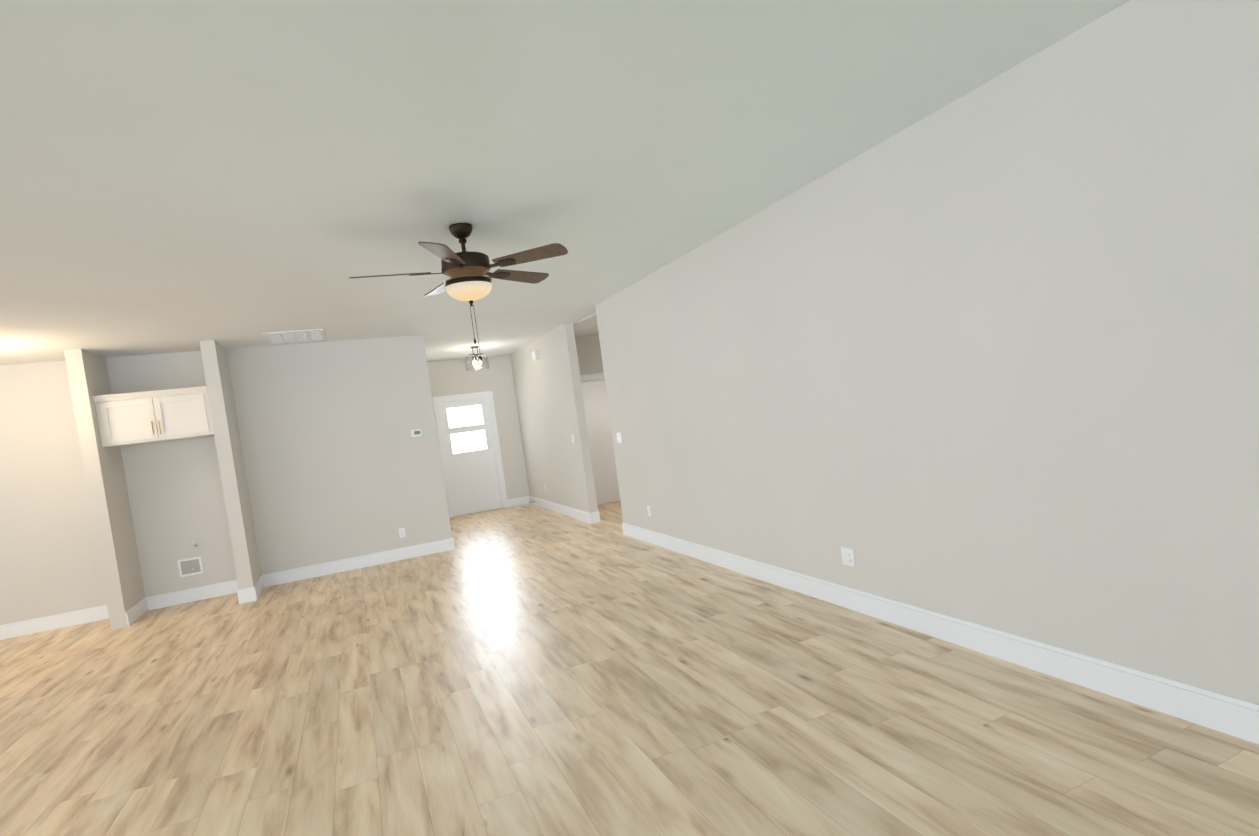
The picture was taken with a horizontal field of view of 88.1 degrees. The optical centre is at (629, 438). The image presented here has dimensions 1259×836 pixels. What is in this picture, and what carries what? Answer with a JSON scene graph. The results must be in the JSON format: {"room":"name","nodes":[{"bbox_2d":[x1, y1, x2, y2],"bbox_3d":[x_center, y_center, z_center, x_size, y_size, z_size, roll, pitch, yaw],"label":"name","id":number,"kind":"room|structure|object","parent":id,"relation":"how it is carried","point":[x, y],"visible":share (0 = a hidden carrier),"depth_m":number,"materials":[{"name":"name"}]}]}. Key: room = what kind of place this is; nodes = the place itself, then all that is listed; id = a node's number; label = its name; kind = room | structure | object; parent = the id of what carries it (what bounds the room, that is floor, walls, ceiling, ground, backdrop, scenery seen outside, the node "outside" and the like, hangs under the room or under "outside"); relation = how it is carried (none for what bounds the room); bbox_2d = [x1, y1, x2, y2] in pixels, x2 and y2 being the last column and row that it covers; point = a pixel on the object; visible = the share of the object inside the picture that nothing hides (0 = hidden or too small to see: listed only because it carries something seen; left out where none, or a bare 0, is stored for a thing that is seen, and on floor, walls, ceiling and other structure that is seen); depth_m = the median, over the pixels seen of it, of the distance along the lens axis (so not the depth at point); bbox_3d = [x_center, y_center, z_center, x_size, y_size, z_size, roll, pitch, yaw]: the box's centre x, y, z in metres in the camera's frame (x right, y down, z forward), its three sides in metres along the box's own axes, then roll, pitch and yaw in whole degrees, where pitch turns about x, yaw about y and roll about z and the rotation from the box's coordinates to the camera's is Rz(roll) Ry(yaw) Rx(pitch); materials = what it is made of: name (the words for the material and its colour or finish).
{"room":"empty living room","nodes":[
{"label":"empty living room","id":0,"kind":"room"},
{"bbox_2d":[64,349,144,629],"bbox_3d":[-5.303,0.502,6.617,0.130,2.740,0.675,-9,3,-23],"label":"wall","id":1,"kind":"structure","parent":0,"point":[111,513],"depth_m":6.36,"materials":[{"name":"paint"}]},
{"bbox_2d":[0,335,451,624],"bbox_3d":[-5.489,0.510,6.970,6.705,2.740,0.120,-9,3,-23],"label":"wall","id":2,"kind":"structure","parent":0,"point":[340,462],"depth_m":7.40,"materials":[{"name":"paint"}]},
{"bbox_2d":[92,386,213,446],"bbox_3d":[-4.900,-0.232,6.835,0.972,0.503,0.598,-9,3,-23],"label":"upper cabinet","id":3,"kind":"object","parent":2,"relation":"attached to","point":[139,418],"visible":0.94,"depth_m":6.58,"materials":[{"name":"white wood"}]},
{"bbox_2d":[177,556,203,576],"bbox_3d":[-4.833,1.410,7.157,0.220,0.190,0.033,-9,3,-23],"label":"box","id":4,"kind":"object","parent":2,"relation":"attached to","point":[190,566],"visible":1,"depth_m":7.17,"materials":[{"name":"white plastic"}]},
{"bbox_2d":[399,528,405,537],"bbox_3d":[-2.809,1.162,8.037,0.070,0.115,0.008,-9,3,-23],"label":"outlet","id":5,"kind":"object","parent":2,"relation":"attached to","point":[401,532],"visible":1,"depth_m":8.04,"materials":[{"name":"white plastic"}]},
{"bbox_2d":[410,429,421,436],"bbox_3d":[-2.660,-0.072,8.103,0.124,0.090,0.024,-9,3,-23],"label":"thermostat","id":6,"kind":"object","parent":2,"relation":"attached to","point":[415,432],"visible":0.98,"depth_m":8.09,"materials":[{"name":"white plastic"}]},
{"bbox_2d":[199,340,261,588],"bbox_3d":[-4.294,0.351,7.049,0.134,2.740,0.675,-9,3,-23],"label":"wall","id":7,"kind":"structure","parent":0,"point":[230,458],"depth_m":6.77,"materials":[{"name":"paint"}]},
{"bbox_2d":[427,354,529,503],"bbox_3d":[-2.844,-0.046,11.550,2.075,2.740,0.120,-9,3,-23],"label":"wall","id":8,"kind":"structure","parent":0,"point":[453,377],"depth_m":11.71,"materials":[{"name":"paint"}]},
{"bbox_2d":[432,391,507,517],"bbox_3d":[-2.820,0.264,11.547,1.040,2.120,0.138,-9,3,-23],"label":"door frame","id":9,"kind":"structure","parent":8,"relation":"attached to","point":[487,395],"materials":[{"name":"white wood"}]},
{"bbox_2d":[440,398,501,515],"bbox_3d":[-2.818,0.315,11.557,0.820,2.000,0.040,-9,3,-23],"label":"front door","id":10,"kind":"structure","parent":8,"relation":"in","point":[470,455],"depth_m":11.54,"materials":[{"name":"white wood"}]},
{"bbox_2d":[0,0,1129,364],"bbox_3d":[-2.094,-1.252,4.302,11.290,0.120,14.260,-9,3,-23],"label":"ceiling","id":11,"kind":"structure","parent":0,"point":[188,174],"depth_m":2.85,"materials":[{"name":"paint"}]},
{"bbox_2d":[262,329,324,343],"bbox_3d":[-3.633,-1.112,7.075,0.570,0.012,0.710,-9,3,-23],"label":"ceiling vent","id":12,"kind":"object","parent":11,"relation":"in","point":[293,336],"visible":1,"depth_m":7.03,"materials":[{"name":"white metal"}]},
{"bbox_2d":[349,223,567,360],"bbox_3d":[-1.028,-0.894,4.047,1.288,0.840,1.300,-9,3,-23],"label":"ceiling fan","id":13,"kind":"object","parent":11,"relation":"hanging from","point":[464,270],"visible":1,"depth_m":3.94,"materials":[{"name":"brown wood"}]},
{"bbox_2d":[465,346,488,370],"bbox_3d":[-2.363,-1.241,10.026,0.350,0.355,0.350,-9,3,-23],"label":"pendant light","id":14,"kind":"object","parent":11,"relation":"hanging from","point":[475,361],"visible":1,"depth_m":10.00,"materials":[{"name":"brown metal"}]},
{"bbox_2d":[575,334,603,374],"bbox_3d":[-0.634,-0.286,10.516,1.210,2.740,0.120,-9,3,-23],"label":"wall","id":15,"kind":"structure","parent":0,"point":[589,354],"depth_m":10.46,"materials":[{"name":"paint"}]},
{"bbox_2d":[580,373,604,381],"bbox_3d":[-0.562,0.017,10.533,0.990,2.120,0.138,-9,3,-23],"label":"door frame","id":16,"kind":"structure","parent":15,"relation":"attached to","point":[597,376],"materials":[{"name":"white wood"}]},
{"bbox_2d":[581,380,620,504],"bbox_3d":[-0.555,0.068,10.533,0.770,2.000,0.035,-9,3,-23],"label":"bedroom door","id":17,"kind":"structure","parent":15,"relation":"in","point":[600,441],"depth_m":10.56,"materials":[{"name":"white wood"}]},
{"bbox_2d":[0,501,1258,835],"bbox_3d":[-1.727,1.572,4.433,11.290,0.100,14.260,-9,3,-23],"label":"floor","id":18,"kind":"structure","parent":0,"point":[526,671],"depth_m":3.25,"materials":[{"name":"brown wood"}]},
{"bbox_2d":[510,0,1258,703],"bbox_3d":[0.824,-0.239,5.419,0.120,2.740,14.040,-9,3,-23],"label":"wall","id":19,"kind":"structure","parent":0,"point":[985,354],"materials":[{"name":"paint"}]},
{"bbox_2d":[532,351,538,360],"bbox_3d":[-1.474,-1.302,10.188,0.056,0.130,0.200,-9,3,-23],"label":"door chime","id":20,"kind":"object","parent":19,"relation":"attached to","point":[535,355],"visible":1,"depth_m":10.11,"materials":[{"name":"white plastic"}]},
{"bbox_2d":[573,313,596,328],"bbox_3d":[-0.438,-1.602,8.660,0.360,0.012,1.530,-9,3,-23],"label":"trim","id":21,"kind":"structure","parent":19,"relation":"attached to","point":[589,321],"depth_m":8.95,"materials":[{"name":"white"}]},
{"bbox_2d":[616,433,621,442],"bbox_3d":[-0.126,-0.013,7.544,0.014,0.115,0.116,-9,3,-23],"label":"double light switch","id":22,"kind":"object","parent":19,"relation":"attached to","point":[619,438],"visible":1,"depth_m":7.54,"materials":[{"name":"white plastic"}]},
{"bbox_2d":[0,496,1258,744],"bbox_3d":[-1.996,1.490,4.265,10.450,0.147,13.920,-9,3,-23],"label":"baseboard","id":23,"kind":"structure","parent":19,"relation":"attached to","point":[1216,710],"depth_m":3.89,"materials":[{"name":"white wood"}]},
{"bbox_2d":[647,505,650,515],"bbox_3d":[0.211,0.780,7.044,0.008,0.115,0.070,-9,3,-23],"label":"outlet","id":24,"kind":"object","parent":19,"relation":"attached to","point":[649,510],"visible":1,"depth_m":7.04,"materials":[{"name":"white plastic"}]},
{"bbox_2d":[841,547,855,566],"bbox_3d":[1.417,0.767,4.221,0.008,0.115,0.116,-9,3,-23],"label":"double electrical outlet","id":25,"kind":"object","parent":19,"relation":"attached to","point":[848,557],"visible":1,"depth_m":4.22,"materials":[{"name":"white plastic"}]}
]}

